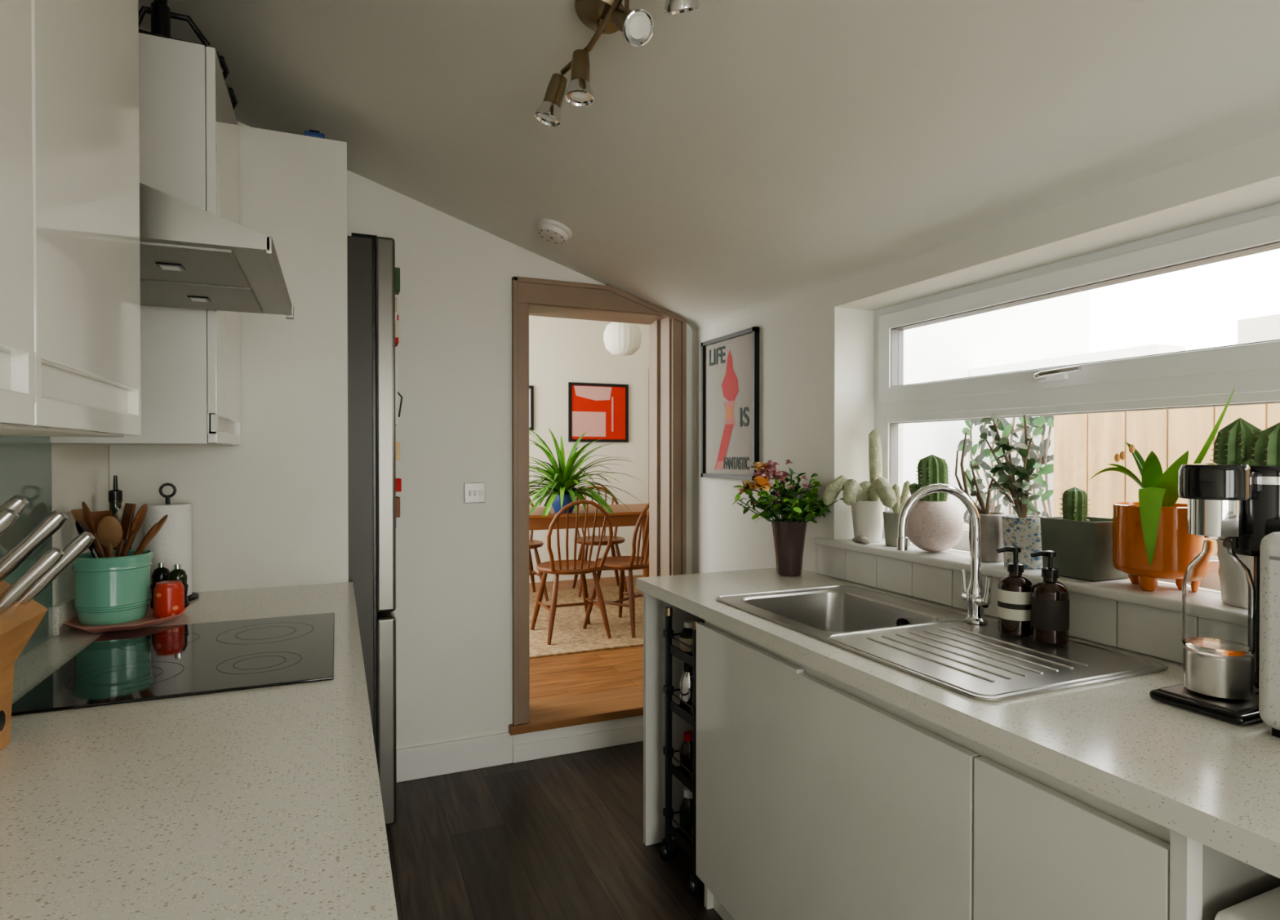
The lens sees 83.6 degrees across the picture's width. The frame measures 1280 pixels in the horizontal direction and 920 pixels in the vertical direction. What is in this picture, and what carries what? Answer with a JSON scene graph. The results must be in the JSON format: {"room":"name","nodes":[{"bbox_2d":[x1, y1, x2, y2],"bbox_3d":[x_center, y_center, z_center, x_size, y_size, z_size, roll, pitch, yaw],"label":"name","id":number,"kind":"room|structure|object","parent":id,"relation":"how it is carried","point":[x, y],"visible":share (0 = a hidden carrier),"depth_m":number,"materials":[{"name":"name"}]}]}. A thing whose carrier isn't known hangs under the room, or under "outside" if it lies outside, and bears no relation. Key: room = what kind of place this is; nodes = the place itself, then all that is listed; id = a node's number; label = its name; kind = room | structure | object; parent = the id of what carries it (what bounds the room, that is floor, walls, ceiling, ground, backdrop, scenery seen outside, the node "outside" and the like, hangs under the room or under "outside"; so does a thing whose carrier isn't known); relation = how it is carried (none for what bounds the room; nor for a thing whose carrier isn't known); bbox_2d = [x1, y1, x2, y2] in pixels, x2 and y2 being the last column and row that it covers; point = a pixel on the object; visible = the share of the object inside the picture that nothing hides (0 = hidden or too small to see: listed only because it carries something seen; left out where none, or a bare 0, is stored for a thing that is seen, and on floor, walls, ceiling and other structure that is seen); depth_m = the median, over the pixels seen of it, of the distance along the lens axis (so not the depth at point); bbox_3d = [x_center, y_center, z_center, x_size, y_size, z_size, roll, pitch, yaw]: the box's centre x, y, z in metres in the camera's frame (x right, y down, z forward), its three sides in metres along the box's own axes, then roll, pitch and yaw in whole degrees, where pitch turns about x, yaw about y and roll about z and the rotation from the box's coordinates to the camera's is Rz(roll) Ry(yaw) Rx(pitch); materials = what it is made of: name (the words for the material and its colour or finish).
{"room":"kitchen","nodes":[
{"label":"kitchen","id":0,"kind":"room"},
{"bbox_2d":[51,443,109,606],"bbox_3d":[-0.777,-0.130,0.011,0.200,2.900,5.430,0,1,-23],"label":"wall","id":1,"kind":"structure","parent":0,"point":[80,473],"depth_m":1.80,"materials":[{"name":"paint"}]},
{"bbox_2d":[0,435,53,657],"bbox_3d":[-1.226,0.025,1.340,0.007,0.764,0.665,0,1,-23],"label":"backsplash","id":2,"kind":"structure","parent":1,"relation":"attached to","point":[25,462],"depth_m":1.53,"materials":[{"name":"glass"}]},
{"bbox_2d":[0,0,141,437],"bbox_3d":[-0.588,-0.515,0.257,0.339,0.975,1.640,0,1,-23],"label":"upper cabinet","id":3,"kind":"object","parent":1,"relation":"attached to","point":[70,277],"visible":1,"depth_m":0.79,"materials":[{"name":"white laminate"}]},
{"bbox_2d":[49,32,240,445],"bbox_3d":[-1.295,-0.529,1.922,0.339,0.975,0.486,0,1,-23],"label":"upper cabinet","id":4,"kind":"object","parent":1,"relation":"attached to","point":[189,151],"visible":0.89,"depth_m":1.74,"materials":[{"name":"white laminate"}]},
{"bbox_2d":[151,0,170,38],"bbox_3d":[-1.154,-1.071,1.724,0.040,0.110,0.039,0,1,-23],"label":"flask","id":5,"kind":"object","parent":4,"relation":"on","point":[160,11],"visible":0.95,"depth_m":1.71,"materials":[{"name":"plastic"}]},
{"bbox_2d":[138,5,237,109],"bbox_3d":[-1.269,-1.071,1.940,0.290,0.106,0.440,0,1,-23],"label":"cable","id":6,"kind":"object","parent":4,"relation":"on","point":[144,9],"visible":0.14,"depth_m":1.82,"materials":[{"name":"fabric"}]},
{"bbox_2d":[139,182,293,319],"bbox_3d":[-0.995,-0.774,1.432,0.511,0.837,0.635,0,1,-23],"label":"hood","id":7,"kind":"object","parent":1,"relation":"attached to","point":[191,256],"visible":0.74,"depth_m":1.30,"materials":[{"name":"metal"}]},
{"bbox_2d":[236,120,692,749],"bbox_3d":[0.335,-0.210,3.559,5.200,3.000,0.233,0,1,-23],"label":"wall","id":8,"kind":"structure","parent":0,"point":[453,613],"depth_m":2.96,"materials":[{"name":"paint"}]},
{"bbox_2d":[396,732,512,782],"bbox_3d":[-0.776,1.230,2.964,0.500,0.130,0.016,0,1,-23],"label":"baseboard","id":9,"kind":"structure","parent":8,"relation":"attached to","point":[425,761],"depth_m":2.96,"materials":[{"name":"white paint"}]},
{"bbox_2d":[464,482,484,502],"bbox_3d":[-0.690,0.137,2.993,0.086,0.084,0.014,0,1,-23],"label":"light switch","id":10,"kind":"object","parent":8,"relation":"attached to","point":[474,492],"visible":1,"depth_m":2.99,"materials":[{"name":"plastic"}]},
{"bbox_2d":[512,715,643,763],"bbox_3d":[-0.163,1.230,3.223,0.830,0.125,0.021,0,1,-23],"label":"step","id":11,"kind":"structure","parent":8,"relation":"attached to","point":[594,735],"depth_m":3.16,"materials":[{"name":"white paint"}]},
{"bbox_2d":[508,685,643,735],"bbox_3d":[-0.212,1.148,3.330,0.855,0.038,0.288,0,1,-23],"label":"threshold","id":12,"kind":"object","parent":11,"relation":"on","point":[550,713],"depth_m":3.25,"materials":[{"name":"brown wood"}]},
{"bbox_2d":[511,275,686,725],"bbox_3d":[-0.210,0.171,3.316,0.820,1.915,0.260,0,1,-23],"label":"trim","id":13,"kind":"structure","parent":8,"relation":"attached to","point":[531,296],"depth_m":3.30,"materials":[{"name":"brown wood"}]},
{"bbox_2d":[385,741,723,919],"bbox_3d":[0.379,1.366,0.526,2.700,0.100,5.450,0,1,-23],"label":"floor","id":14,"kind":"structure","parent":0,"point":[560,837],"depth_m":2.40,"materials":[{"name":"laminate"}]},
{"bbox_2d":[109,124,348,592],"bbox_3d":[-1.254,0.134,2.223,0.645,2.335,0.019,0,1,-23],"label":"end panel","id":15,"kind":"object","parent":14,"relation":"on","point":[269,509],"visible":0.26,"depth_m":2.26,"materials":[{"name":"white laminate"}]},
{"bbox_2d":[304,129,324,138],"bbox_3d":[-1.046,-1.047,2.301,0.060,0.022,0.018,0,1,-23],"label":"clip","id":16,"kind":"object","parent":15,"relation":"on","point":[313,133],"visible":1,"depth_m":2.29,"materials":[{"name":"plastic"}]},
{"bbox_2d":[346,232,396,826],"bbox_3d":[-1.213,0.271,2.510,0.646,2.055,0.464,0,1,-23],"label":"freezer","id":17,"kind":"object","parent":14,"relation":"on","point":[371,259],"visible":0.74,"depth_m":2.40,"materials":[{"name":"grey metal"}]},
{"bbox_2d":[395,266,402,527],"bbox_3d":[-0.891,-0.213,2.614,0.032,1.009,0.352,0,1,-23],"label":"fridge magnets","id":18,"kind":"object","parent":17,"relation":"attached to","point":[398,481],"visible":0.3,"depth_m":2.47,"materials":[{"name":"white paper"}]},
{"bbox_2d":[643,592,704,845],"bbox_3d":[0.278,0.868,2.527,0.570,0.861,0.022,0,1,-23],"label":"end panel","id":19,"kind":"object","parent":14,"relation":"on","point":[654,617],"visible":0.24,"depth_m":2.42,"materials":[{"name":"white laminate"}]},
{"bbox_2d":[660,606,704,897],"bbox_3d":[0.344,0.887,2.313,0.523,0.825,0.231,0,1,-23],"label":"trolley","id":20,"kind":"object","parent":14,"relation":"on","point":[685,834],"visible":0.26,"depth_m":2.26,"materials":[{"name":"black metal"}]},
{"bbox_2d":[696,619,1279,919],"bbox_3d":[0.676,0.875,1.587,0.570,0.862,1.300,0,1,-23],"label":"base cabinet","id":21,"kind":"object","parent":14,"relation":"on","point":[820,796],"visible":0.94,"depth_m":1.35,"materials":[{"name":"white laminate"}]},
{"bbox_2d":[636,567,1279,878],"bbox_3d":[1.022,0.432,0.782,0.620,0.038,3.834,0,1,-23],"label":"countertop","id":22,"kind":"structure","parent":21,"relation":"on","point":[1212,782],"depth_m":1.08,"materials":[{"name":"stone"}]},
{"bbox_2d":[771,518,807,576],"bbox_3d":[0.520,0.304,2.494,0.124,0.188,0.121,0,1,-23],"label":"flower vase","id":23,"kind":"object","parent":22,"relation":"on","point":[788,539],"visible":0.95,"depth_m":2.45,"materials":[{"name":"brown ceramic"}]},
{"bbox_2d":[733,459,843,524],"bbox_3d":[0.486,0.168,2.476,0.308,0.339,0.373,0,1,-23],"label":"flower bouquet","id":24,"kind":"object","parent":23,"relation":"in","point":[790,508],"visible":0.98,"depth_m":2.46,"materials":[{"name":"green plant"}]},
{"bbox_2d":[715,584,1168,702],"bbox_3d":[0.627,0.478,1.736,0.506,0.161,0.953,0,1,-23],"label":"sink","id":25,"kind":"object","parent":22,"relation":"in","point":[934,644],"visible":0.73,"depth_m":1.55,"materials":[{"name":"metal"}]},
{"bbox_2d":[996,546,1032,636],"bbox_3d":[0.862,0.297,1.645,0.075,0.199,0.073,0,1,-23],"label":"soap dispenser","id":26,"kind":"object","parent":25,"relation":"on","point":[1014,589],"visible":0.92,"depth_m":1.62,"materials":[{"name":"brown glass"}]},
{"bbox_2d":[1030,550,1069,644],"bbox_3d":[0.901,0.298,1.575,0.075,0.199,0.073,0,1,-23],"label":"soap dispenser","id":27,"kind":"object","parent":25,"relation":"on","point":[1050,598],"visible":1,"depth_m":1.55,"materials":[{"name":"brown glass"}]},
{"bbox_2d":[896,483,992,624],"bbox_3d":[0.749,0.228,1.735,0.224,0.342,0.126,0,1,-23],"label":"tap","id":28,"kind":"object","parent":22,"relation":"on","point":[977,599],"visible":1,"depth_m":1.75,"materials":[{"name":"silver metal"}]},
{"bbox_2d":[1149,462,1279,725],"bbox_3d":[0.999,0.207,1.202,0.227,0.404,0.142,0,1,-23],"label":"coffee maker","id":29,"kind":"object","parent":22,"relation":"on","point":[1237,504],"visible":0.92,"depth_m":1.17,"materials":[{"name":"metal"}]},
{"bbox_2d":[1181,539,1255,656],"bbox_3d":[0.965,0.226,1.196,0.096,0.182,0.096,0,1,-23],"label":"bottle","id":30,"kind":"object","parent":29,"relation":"on","point":[1219,588],"visible":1,"depth_m":1.16,"materials":[{"name":"clear glass"}]},
{"bbox_2d":[1258,531,1279,737],"bbox_3d":[1.080,0.258,0.975,0.252,0.306,0.306,0,1,-23],"label":"toaster","id":31,"kind":"object","parent":22,"relation":"on","point":[1269,560],"visible":1,"depth_m":1.05,"materials":[{"name":"white plastic"}]},
{"bbox_2d":[1213,886,1279,919],"bbox_3d":[0.973,0.928,0.768,0.435,0.765,0.420,0,1,-23],"label":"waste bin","id":32,"kind":"object","parent":14,"relation":"on","point":[1266,905],"visible":1,"depth_m":0.87,"materials":[{"name":"white plastic"}]},
{"bbox_3d":[-0.437,0.888,0.322,0.600,0.859,4.120,0,1,-23],"label":"base cabinet","id":33,"kind":"object","parent":14,"relation":"on","visible":0},
{"bbox_2d":[0,582,397,919],"bbox_3d":[-0.438,0.405,0.320,0.659,0.105,4.125,0,1,-23],"label":"countertop","id":34,"kind":"structure","parent":33,"relation":"on","point":[262,803],"depth_m":0.87,"materials":[{"name":"stone"}]},
{"bbox_2d":[0,494,94,751],"bbox_3d":[-0.900,0.230,0.951,0.259,0.362,0.170,0,1,-23],"label":"knife block","id":35,"kind":"object","parent":34,"relation":"on","point":[20,615],"visible":1,"depth_m":1.01,"materials":[{"name":"brown wood"}]},
{"bbox_2d":[108,475,131,550],"bbox_3d":[-1.433,0.222,1.958,0.071,0.361,0.071,0,1,-23],"label":"olive oil bottle","id":36,"kind":"object","parent":34,"relation":"on","point":[115,495],"visible":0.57,"depth_m":1.95,"materials":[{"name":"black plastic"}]},
{"bbox_2d":[63,600,191,632],"bbox_3d":[-1.278,0.390,1.796,0.244,0.016,0.322,0,1,-23],"label":"tray","id":37,"kind":"object","parent":34,"relation":"on","point":[149,620],"visible":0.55,"depth_m":1.71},
{"bbox_2d":[71,501,168,625],"bbox_3d":[-1.297,0.246,1.770,0.178,0.294,0.165,0,0,0],"label":"utensil crock","id":38,"kind":"object","parent":37,"relation":"on","point":[112,587],"visible":0.97,"depth_m":1.73,"materials":[{"name":"teal ceramic"}]},
{"bbox_2d":[150,562,169,608],"bbox_3d":[-1.277,0.332,1.911,0.052,0.120,0.052,0,1,-23],"label":"pepper mill","id":39,"kind":"object","parent":37,"relation":"on","point":[162,573],"visible":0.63,"depth_m":1.89,"materials":[{"name":"black plastic"}]},
{"bbox_2d":[153,580,184,617],"bbox_3d":[-1.191,0.350,1.811,0.066,0.086,0.066,0,1,-23],"label":"jar","id":40,"kind":"object","parent":37,"relation":"on","point":[168,595],"visible":0.91,"depth_m":1.79,"materials":[{"name":"red ceramic"}]},
{"bbox_2d":[168,563,189,607],"bbox_3d":[-1.218,0.332,1.887,0.052,0.120,0.052,0,1,-23],"label":"pepper mill","id":41,"kind":"object","parent":37,"relation":"on","point":[177,574],"visible":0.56,"depth_m":1.88,"materials":[{"name":"black plastic"}]},
{"bbox_2d":[142,483,199,601],"bbox_3d":[-1.355,0.234,2.056,0.150,0.336,0.150,0,1,-23],"label":"paper towel holder","id":42,"kind":"object","parent":34,"relation":"on","point":[171,545],"visible":0.56,"depth_m":2.02,"materials":[{"name":"white paper"}]},
{"bbox_2d":[11,612,334,715],"bbox_3d":[-0.909,0.404,1.504,0.490,0.006,0.587,0,1,-23],"label":"induction hob","id":43,"kind":"object","parent":34,"relation":"in","point":[171,661],"visible":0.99,"depth_m":1.41,"materials":[{"name":"black glass"}]},
{"bbox_2d":[528,574,643,701],"bbox_3d":[-0.139,1.166,5.200,4.400,0.100,3.137,0,1,-23],"label":"floor","id":44,"kind":"structure","parent":0,"point":[589,672],"depth_m":3.85,"materials":[{"name":"brown wood"}]},
{"bbox_2d":[529,584,643,657],"bbox_3d":[-0.436,1.110,5.131,2.600,0.012,1.830,0,1,-23],"label":"jute rug","id":45,"kind":"object","parent":44,"relation":"on","point":[569,636],"visible":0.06,"depth_m":4.74,"materials":[{"name":"beige wicker"}]},
{"bbox_2d":[528,497,548,600],"bbox_3d":[-0.992,0.664,5.722,0.430,0.875,0.489,0,1,-23],"label":"dining chair","id":46,"kind":"object","parent":45,"relation":"on","point":[534,544],"visible":0.28,"depth_m":5.74,"materials":[{"name":"brown wood"}]},
{"bbox_2d":[530,499,613,644],"bbox_3d":[-0.435,0.674,4.537,0.430,0.875,0.489,0,1,-23],"label":"dining chair","id":47,"kind":"object","parent":45,"relation":"on","point":[567,566],"visible":0.99,"depth_m":4.41,"materials":[{"name":"brown wood"}]},
{"bbox_2d":[528,503,648,577],"bbox_3d":[-0.385,0.733,5.329,1.450,0.738,0.740,0,1,-23],"label":"dining table","id":48,"kind":"object","parent":45,"relation":"on","point":[624,517],"visible":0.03,"depth_m":5.07,"materials":[{"name":"brown wood"}]},
{"bbox_2d":[528,428,645,517],"bbox_3d":[-0.523,0.058,4.985,1.166,0.616,1.083,0,1,-23],"label":"spider plant","id":49,"kind":"object","parent":48,"relation":"on","point":[563,477],"visible":0.88,"depth_m":4.95,"materials":[{"name":"green plant"}]},
{"bbox_2d":[572,485,627,597],"bbox_3d":[-0.343,0.662,5.997,0.430,0.875,0.489,0,1,-12],"label":"dining chair","id":50,"kind":"object","parent":45,"relation":"on","point":[615,540],"visible":0.49,"depth_m":6.05,"materials":[{"name":"brown wood"}]},
{"bbox_2d":[582,502,648,637],"bbox_3d":[-0.066,0.673,4.730,0.489,0.875,0.430,0,1,36],"label":"dining chair","id":51,"kind":"object","parent":45,"relation":"on","point":[632,562],"visible":0.65,"depth_m":4.57,"materials":[{"name":"brown wood"}]},
{"bbox_2d":[528,315,648,582],"bbox_3d":[-0.752,-0.287,6.631,4.800,2.900,0.200,0,1,-23],"label":"wall","id":52,"kind":"structure","parent":0,"point":[562,351],"depth_m":6.62,"materials":[{"name":"paint"}]},
{"bbox_2d":[528,385,533,430],"bbox_3d":[-1.131,-0.464,6.347,0.380,0.400,0.025,0,1,-23],"label":"framed print","id":53,"kind":"object","parent":52,"relation":"attached to","point":[531,387],"visible":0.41,"depth_m":6.41,"materials":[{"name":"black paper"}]},
{"bbox_2d":[568,382,628,442],"bbox_3d":[-0.383,-0.440,6.664,0.585,0.545,0.025,0,1,-23],"label":"artwork","id":54,"kind":"object","parent":52,"relation":"attached to","point":[602,410],"visible":1,"depth_m":6.66},
{"bbox_2d":[648,367,648,502],"bbox_3d":[0.474,0.105,7.022,0.840,1.990,0.045,0,1,-23],"label":"door","id":55,"kind":"structure","parent":52,"relation":"in","point":[648,367],"depth_m":6.87,"materials":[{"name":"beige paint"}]},
{"bbox_2d":[603,321,641,355],"bbox_3d":[-0.121,-1.155,4.958,0.265,0.855,0.265,0,1,-23],"label":"pendant lamp","id":56,"kind":"object","parent":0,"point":[620,339],"visible":0.69,"depth_m":4.86,"materials":[{"name":"white paper"}]},
{"bbox_2d":[137,0,1279,331],"bbox_3d":[0.360,-1.132,0.485,2.670,1.105,5.430,0,1,-23],"label":"ceiling","id":57,"kind":"structure","parent":0,"point":[748,156],"depth_m":1.79,"materials":[{"name":"paint"}]},
{"bbox_2d":[536,217,572,244],"bbox_3d":[-0.330,-0.879,2.759,0.137,0.074,0.140,0,1,-23],"label":"smoke detector","id":58,"kind":"object","parent":57,"relation":"attached to","point":[554,231],"visible":1,"depth_m":2.72,"materials":[{"name":"plastic"}]},
{"bbox_2d":[533,0,699,126],"bbox_3d":[-0.067,-0.888,1.484,0.180,0.191,0.558,0,1,-23],"label":"track light","id":59,"kind":"object","parent":57,"relation":"attached to","point":[601,16],"depth_m":1.54,"materials":[{"name":"silver metal"}]},
{"bbox_2d":[692,130,1279,584],"bbox_3d":[1.446,0.262,0.958,0.300,2.100,5.430,0,1,-23],"label":"wall","id":60,"kind":"structure","parent":0,"point":[816,347],"depth_m":2.44,"materials":[{"name":"paint"}]},
{"bbox_2d":[700,326,759,480],"bbox_3d":[0.377,-0.226,3.061,0.023,0.612,0.454,0,1,-23],"label":"framed poster","id":61,"kind":"object","parent":60,"relation":"attached to","point":[730,363],"visible":0.99,"depth_m":3.04,"materials":[{"name":"paper"}]},
{"bbox_2d":[814,537,1182,613],"bbox_3d":[1.051,0.288,1.682,0.193,0.024,1.829,0,1,-23],"label":"window sill","id":62,"kind":"structure","parent":60,"relation":"attached to","point":[1167,597],"depth_m":1.76,"materials":[{"name":"paint"}]},
{"bbox_2d":[822,429,896,542],"bbox_3d":[0.740,0.085,2.321,0.192,0.369,0.258,0,1,-23],"label":"cactus","id":63,"kind":"object","parent":62,"relation":"on","point":[868,500],"visible":0.94,"depth_m":2.34,"materials":[{"name":"plant"}]},
{"bbox_2d":[852,536,870,543],"bbox_3d":[0.723,0.259,2.326,0.035,0.020,0.085,0,1,-15],"label":"pebbles","id":64,"kind":"object","parent":62,"relation":"on","point":[863,540],"visible":1,"depth_m":2.32,"materials":[{"name":"beige stone"}]},
{"bbox_2d":[882,480,910,546],"bbox_3d":[0.815,0.167,2.265,0.090,0.206,0.090,0,1,-23],"label":"potted cactus","id":65,"kind":"object","parent":62,"relation":"on","point":[891,518],"visible":0.66,"depth_m":2.24,"materials":[{"name":"green ceramic"}]},
{"bbox_2d":[906,454,964,551],"bbox_3d":[0.865,0.125,2.109,0.166,0.284,0.166,0,1,-23],"label":"barrel cactus","id":66,"kind":"object","parent":62,"relation":"on","point":[934,524],"visible":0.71,"depth_m":2.06,"materials":[{"name":"beige ceramic"}]},
{"bbox_2d":[955,432,1006,562],"bbox_3d":[0.945,0.097,1.973,0.094,0.349,0.153,0,0,-1],"label":"potted succulent","id":67,"kind":"object","parent":62,"relation":"on","point":[991,523],"visible":0.74,"depth_m":1.92,"materials":[{"name":"grey ceramic"}]},
{"bbox_2d":[978,413,1046,568],"bbox_3d":[0.969,0.075,1.874,0.105,0.395,0.186,0,1,-23],"label":"jade plant","id":68,"kind":"object","parent":62,"relation":"on","point":[1022,530],"visible":0.98,"depth_m":1.83,"materials":[{"name":"green plant"}]},
{"bbox_2d":[1040,487,1128,581],"bbox_3d":[1.055,0.169,1.693,0.136,0.211,0.136,0,1,-23],"label":"potted cactus","id":69,"kind":"object","parent":62,"relation":"on","point":[1082,544],"visible":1,"depth_m":1.66,"materials":[{"name":"grey ceramic"}]},
{"bbox_2d":[1090,387,1235,591],"bbox_3d":[1.112,0.068,1.515,0.160,0.415,0.293,0,0,3],"label":"potted plant","id":70,"kind":"object","parent":62,"relation":"on","point":[1152,542],"visible":0.91,"depth_m":1.49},
{"bbox_2d":[817,544,1253,664],"bbox_3d":[1.030,0.354,1.545,0.010,0.106,2.086,0,1,-23],"label":"tile upstand","id":71,"kind":"structure","parent":60,"relation":"attached to","point":[1155,633],"depth_m":1.64,"materials":[{"name":"tile"}]},
{"bbox_2d":[874,203,1279,583],"bbox_3d":[1.160,-0.120,1.685,0.128,0.792,1.765,0,1,-23],"label":"window","id":72,"kind":"structure","parent":60,"relation":"in","point":[1206,377],"depth_m":1.78,"materials":[{"name":"plastic"}]},
{"bbox_2d":[902,289,1088,551],"bbox_3d":[1.666,-0.189,3.957,2.440,3.050,0.070,0,1,-23],"label":"cladding","id":73,"kind":"object","parent":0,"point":[1056,326],"visible":0.04,"depth_m":4.05,"materials":[{"name":"white"}]},
{"bbox_2d":[1208,417,1279,578],"bbox_3d":[1.189,0.096,1.374,0.143,0.363,0.170,0,1,-23],"label":"cactus","id":74,"kind":"object","parent":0,"point":[1240,442],"depth_m":1.38,"materials":[{"name":"green plant"}]},
{"label":"outside","id":75,"kind":"structure","parent":0,"visible":0},
{"bbox_3d":[6.965,1.409,1.339,10.140,0.100,9.000,0,1,-23],"label":"ground","id":76,"kind":"structure","parent":75,"visible":0},
{"bbox_2d":[955,415,1053,551],"bbox_3d":[1.881,0.444,3.640,0.170,1.792,0.688,0,1,-28],"label":"climbing shrub","id":77,"kind":"object","parent":76,"relation":"on","point":[1007,428],"visible":0.2,"depth_m":3.63,"materials":[{"name":"green plant"}]},
{"bbox_2d":[969,343,1185,517],"bbox_3d":[2.153,0.414,3.633,0.200,1.850,1.000,0,1,-23],"label":"wall","id":78,"kind":"structure","parent":76,"relation":"on","point":[1157,348],"depth_m":3.65,"materials":[{"name":"white paint"}]},
{"bbox_2d":[1053,403,1279,583],"bbox_3d":[2.624,0.548,0.873,0.070,1.629,4.552,0,1,-23],"label":"fence","id":79,"kind":"object","parent":76,"relation":"on","point":[1085,445],"visible":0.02,"depth_m":2.69,"materials":[{"name":"brown wood"}]},
{"bbox_2d":[1237,313,1279,344],"bbox_3d":[2.892,0.312,2.724,0.290,2.070,0.950,0,1,-23],"label":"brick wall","id":80,"kind":"structure","parent":76,"relation":"on","point":[1264,328],"depth_m":3.03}
]}

